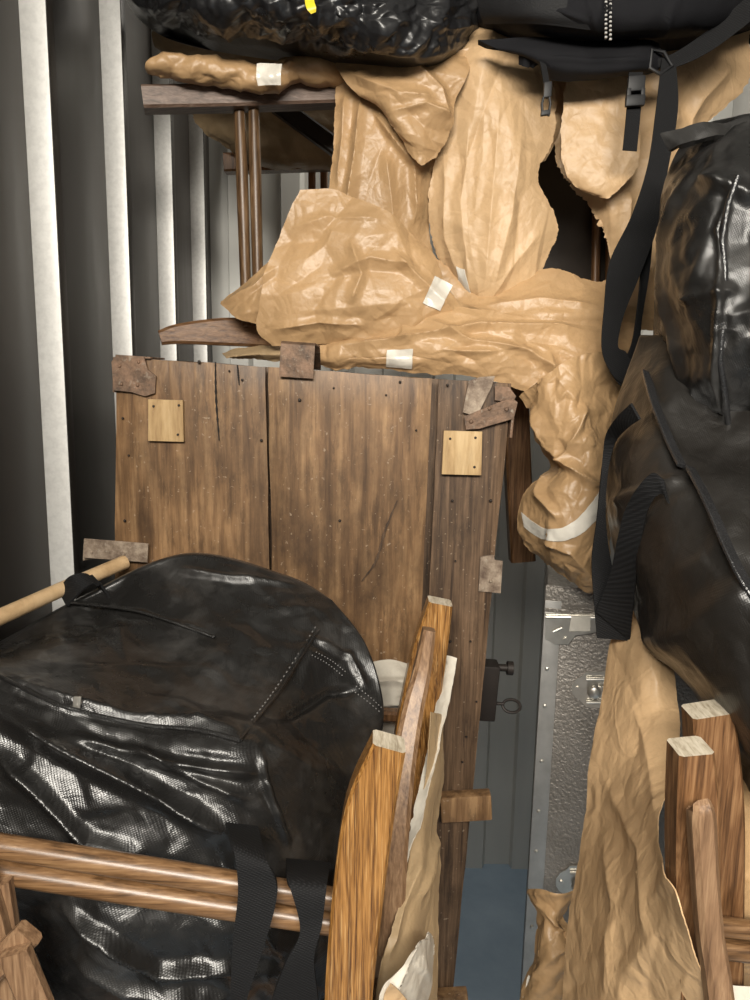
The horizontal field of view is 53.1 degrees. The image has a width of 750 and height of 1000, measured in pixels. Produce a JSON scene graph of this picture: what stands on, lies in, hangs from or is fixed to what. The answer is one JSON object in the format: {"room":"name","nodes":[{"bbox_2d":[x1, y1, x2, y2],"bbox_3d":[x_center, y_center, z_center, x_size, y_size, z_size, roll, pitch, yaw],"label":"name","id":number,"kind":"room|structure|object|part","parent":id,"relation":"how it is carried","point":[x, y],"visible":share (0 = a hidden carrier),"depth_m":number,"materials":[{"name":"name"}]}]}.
{"room":"storage unit","nodes":[
{"label":"storage unit","id":0,"kind":"room"},
{"bbox_2d":[0,0,212,965],"bbox_3d":[-0.506,0.117,1.063,0.048,2.800,2.755,1,10,0],"label":"wall","id":1,"kind":"structure","parent":0,"point":[105,247],"depth_m":1.28,"materials":[{"name":"grey metal"}]},
{"bbox_2d":[209,78,749,868],"bbox_3d":[0.326,-0.044,2.419,1.690,2.700,0.029,1,10,0],"label":"wall","id":2,"kind":"structure","parent":0,"point":[504,765],"depth_m":2.49,"materials":[{"name":"grey metal"}]},
{"bbox_2d":[453,864,526,999],"bbox_3d":[0.301,1.649,0.782,3.400,0.100,4.200,1,10,0],"label":"floor","id":3,"kind":"structure","parent":0,"point":[492,915],"depth_m":2.33,"materials":[{"name":"paint"}]},
{"bbox_2d":[0,596,456,999],"bbox_3d":[-0.210,0.848,0.962,0.568,1.404,0.515,2,10,8],"label":"oak chair","id":4,"kind":"object","parent":3,"relation":"on","point":[383,896],"visible":0.91,"depth_m":0.69,"materials":[{"name":"wood"}]},
{"bbox_2d":[0,553,383,999],"bbox_3d":[-0.238,0.424,0.922,0.493,0.636,0.482,1,10,0],"label":"backpack","id":5,"kind":"object","parent":4,"relation":"on","point":[209,709],"visible":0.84,"depth_m":0.80,"materials":[{"name":"black leather"}]},
{"bbox_2d":[0,556,129,625],"bbox_3d":[-0.448,0.131,0.995,0.035,0.056,0.306,6,11,26],"label":"wooden pole","id":6,"kind":"object","parent":5,"relation":"on","point":[14,610],"visible":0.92,"depth_m":1.00,"materials":[{"name":"brown wood"}]},
{"bbox_3d":[-0.313,0.212,0.790,0.010,0.014,0.009,1,9,0],"label":"zip pull","id":7,"kind":"part","parent":5,"relation":"part of","materials":[{"name":"silver metal"}]},
{"bbox_3d":[-0.126,0.444,0.732,0.041,0.288,0.116,-2,10,-19],"label":"handle","id":8,"kind":"part","parent":5,"relation":"part of","materials":[{"name":"black fabric"}]},
{"bbox_3d":[-0.079,0.465,0.741,0.068,0.266,0.112,1,9,0],"label":"handle","id":9,"kind":"part","parent":5,"relation":"part of","materials":[{"name":"black fabric"}]},
{"bbox_3d":[-0.012,0.423,0.700,0.071,0.434,0.030,1,9,0],"label":"leg","id":10,"kind":"part","parent":4,"relation":"part of","materials":[{"name":"brown wood"}]},
{"bbox_3d":[0.011,1.119,1.188,0.040,0.800,0.035,1,9,0],"label":"post","id":11,"kind":"part","parent":4,"relation":"part of","materials":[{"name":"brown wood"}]},
{"bbox_2d":[373,659,406,733],"bbox_3d":[0.035,0.332,1.143,0.097,0.173,0.057,1,10,0],"label":"paper","id":12,"kind":"object","parent":4,"relation":"on","point":[391,673],"visible":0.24,"depth_m":1.12,"materials":[{"name":"white paper"}]},
{"bbox_3d":[0.025,0.313,1.091,0.060,0.019,0.020,3,10,10],"label":"rod","id":13,"kind":"part","parent":4,"relation":"part of","materials":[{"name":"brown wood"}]},
{"bbox_2d":[379,932,434,999],"bbox_3d":[0.042,0.536,0.771,0.028,0.202,0.141,6,11,29],"label":"paper","id":14,"kind":"object","parent":4,"relation":"on","point":[414,980],"visible":1,"depth_m":0.74,"materials":[{"name":"white paper"}]},
{"bbox_3d":[0.060,0.352,1.042,0.081,0.440,0.053,1,9,0],"label":"leg","id":15,"kind":"part","parent":4,"relation":"part of","materials":[{"name":"brown wood"}]},
{"bbox_2d":[83,341,521,999],"bbox_3d":[-0.115,0.604,1.469,0.734,1.772,0.498,1,10,0],"label":"wooden chest","id":16,"kind":"object","parent":3,"relation":"on","point":[379,494],"visible":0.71,"depth_m":1.14,"materials":[{"name":"brown wood"}]},
{"bbox_2d":[141,27,749,593],"bbox_3d":[0.123,-0.357,1.372,1.047,1.002,0.551,1,10,0],"label":"chair","id":17,"kind":"object","parent":16,"relation":"on","point":[527,213],"visible":0.86,"depth_m":1.24,"materials":[{"name":"beige paper"}]},
{"bbox_3d":[-0.240,-0.311,1.414,0.327,0.059,0.049,-2,10,-18],"label":"leg","id":18,"kind":"part","parent":17,"relation":"part of","materials":[{"name":"brown wood"}]},
{"bbox_3d":[-0.156,-0.698,1.298,0.480,0.084,0.055,-1,10,-10],"label":"leg","id":19,"kind":"part","parent":17,"relation":"part of","materials":[{"name":"brown wood"}]},
{"bbox_2d":[145,31,344,94],"bbox_3d":[-0.227,-0.802,1.347,0.347,0.243,0.428,-1,10,-13],"label":"bundle","id":20,"kind":"object","parent":17,"relation":"on","point":[179,62],"visible":0.6,"depth_m":1.23,"materials":[{"name":"paper"}]},
{"bbox_3d":[-0.290,-0.901,1.472,0.289,0.091,0.112,0,10,-8],"label":"wrapped leg","id":21,"kind":"part","parent":20,"relation":"part of","materials":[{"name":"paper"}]},
{"bbox_3d":[-0.201,-0.713,1.244,0.346,0.078,0.080,-2,10,-16],"label":"wrapped leg","id":22,"kind":"part","parent":20,"relation":"part of","materials":[{"name":"paper"}]},
{"bbox_2d":[192,110,334,188],"bbox_3d":[-0.206,-0.621,1.648,0.401,0.467,0.284,1,10,0],"label":"chair","id":23,"kind":"object","parent":17,"relation":"on","point":[291,141],"visible":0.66,"depth_m":1.58,"materials":[{"name":"wood"}]},
{"bbox_3d":[-0.198,-0.765,1.698,0.285,0.053,0.040,1,9,0],"label":"seat rail","id":24,"kind":"part","parent":23,"relation":"part of","materials":[{"name":"brown wood"}]},
{"bbox_3d":[-0.123,-0.737,1.499,0.167,0.127,0.030,1,9,0],"label":"leg","id":25,"kind":"part","parent":23,"relation":"part of","materials":[{"name":"brown wood"}]},
{"bbox_3d":[-0.150,-0.603,1.785,0.018,0.388,0.018,1,9,0],"label":"post","id":26,"kind":"part","parent":23,"relation":"part of","materials":[{"name":"brown wood"}]},
{"bbox_3d":[-0.121,-0.603,1.785,0.019,0.388,0.018,1,9,0],"label":"post","id":27,"kind":"part","parent":23,"relation":"part of","materials":[{"name":"brown wood"}]},
{"bbox_2d":[126,0,478,66],"bbox_3d":[-0.129,-0.881,1.200,0.731,0.387,0.404,1,10,0],"label":"bag","id":28,"kind":"object","parent":17,"relation":"on","point":[391,33],"visible":0.88,"depth_m":1.13,"materials":[{"name":"black plastic"}]},
{"bbox_3d":[0.288,-0.059,1.510,0.084,0.373,0.040,1,9,0],"label":"leg","id":29,"kind":"part","parent":17,"relation":"part of","materials":[{"name":"brown wood"}]},
{"bbox_3d":[0.377,-0.674,1.569,0.389,0.436,0.060,1,9,0],"label":"seat","id":30,"kind":"part","parent":17,"relation":"part of","materials":[{"name":"brown leather"}]},
{"bbox_3d":[0.454,-0.591,1.537,0.035,0.352,0.018,1,9,0],"label":"post","id":31,"kind":"part","parent":17,"relation":"part of","materials":[{"name":"brown wood"}]},
{"bbox_3d":[0.483,-0.591,1.537,0.036,0.352,0.018,1,9,0],"label":"post","id":32,"kind":"part","parent":17,"relation":"part of","materials":[{"name":"brown wood"}]},
{"bbox_2d":[477,0,749,385],"bbox_3d":[0.436,-0.666,1.203,0.598,0.954,0.310,1,10,0],"label":"backpack","id":33,"kind":"object","parent":17,"relation":"on","point":[568,40],"visible":0.95,"depth_m":1.12,"materials":[{"name":"black fabric"}]},
{"bbox_3d":[0.229,-0.719,1.103,0.168,0.071,0.045,7,11,32],"label":"panel","id":34,"kind":"part","parent":33,"relation":"part of","materials":[{"name":"black fabric"}]},
{"bbox_3d":[0.328,-0.686,1.053,0.017,0.078,0.017,1,9,0],"label":"cord","id":35,"kind":"part","parent":33,"relation":"part of","materials":[{"name":"silver metal"}]},
{"bbox_3d":[0.188,0.329,1.302,0.049,0.102,0.040,1,9,0],"label":"lock plate","id":36,"kind":"part","parent":16,"relation":"part of","materials":[{"name":"black metal"}]},
{"bbox_3d":[0.228,0.359,1.306,0.056,0.024,0.017,1,9,0],"label":"ring pull","id":37,"kind":"part","parent":16,"relation":"part of","materials":[{"name":"black metal"}]},
{"bbox_2d":[520,565,697,993],"bbox_3d":[0.517,0.799,1.492,0.427,1.320,0.224,3,10,12],"label":"trunk","id":38,"kind":"object","parent":3,"relation":"on","point":[573,660],"visible":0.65,"depth_m":1.38,"materials":[{"name":"metal"}]},
{"bbox_3d":[0.497,0.815,1.405,0.426,1.266,0.007,3,10,12],"label":"edge trim","id":39,"kind":"part","parent":38,"relation":"part of","materials":[{"name":"metal"}]},
{"bbox_2d":[562,611,749,999],"bbox_3d":[0.328,0.865,0.919,0.325,1.403,0.470,1,10,0],"label":"oak chair","id":40,"kind":"object","parent":3,"relation":"on","point":[637,930],"visible":0.91,"depth_m":0.75,"materials":[{"name":"paper"}]},
{"bbox_2d":[520,889,572,999],"bbox_3d":[0.242,0.715,1.094,0.101,0.324,0.072,9,13,41],"label":"paper","id":41,"kind":"object","parent":40,"relation":"on","point":[544,978],"visible":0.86,"depth_m":1.06,"materials":[{"name":"brown paper"}]},
{"bbox_2d":[591,335,749,791],"bbox_3d":[0.548,0.138,0.867,0.538,0.683,0.449,1,10,0],"label":"holdall","id":42,"kind":"object","parent":40,"relation":"on","point":[674,487],"visible":0.86,"depth_m":0.82,"materials":[{"name":"black leather"}]},
{"bbox_3d":[0.299,0.033,0.942,0.054,0.311,0.085,5,10,25],"label":"handle","id":43,"kind":"part","parent":42,"relation":"part of","materials":[{"name":"black fabric"}]},
{"bbox_3d":[0.300,0.077,0.887,0.047,0.241,0.164,3,10,9],"label":"handle","id":44,"kind":"part","parent":42,"relation":"part of","materials":[{"name":"black fabric"}]},
{"bbox_2d":[653,113,749,425],"bbox_3d":[0.577,-0.264,0.905,0.470,0.414,0.295,1,10,0],"label":"laundry bag","id":45,"kind":"object","parent":42,"relation":"on","point":[701,293],"visible":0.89,"depth_m":0.84,"materials":[{"name":"black leather"}]},
{"bbox_3d":[0.411,-0.431,0.881,0.143,0.033,0.028,3,10,13],"label":"trim","id":46,"kind":"part","parent":45,"relation":"part of","materials":[{"name":"black plastic"}]},
{"bbox_3d":[0.284,0.405,0.660,0.081,0.412,0.043,1,9,0],"label":"leg","id":47,"kind":"part","parent":40,"relation":"part of","materials":[{"name":"brown wood"}]},
{"bbox_3d":[0.349,0.393,0.774,0.086,0.383,0.034,1,9,0],"label":"leg","id":48,"kind":"part","parent":40,"relation":"part of","materials":[{"name":"brown wood"}]}
]}

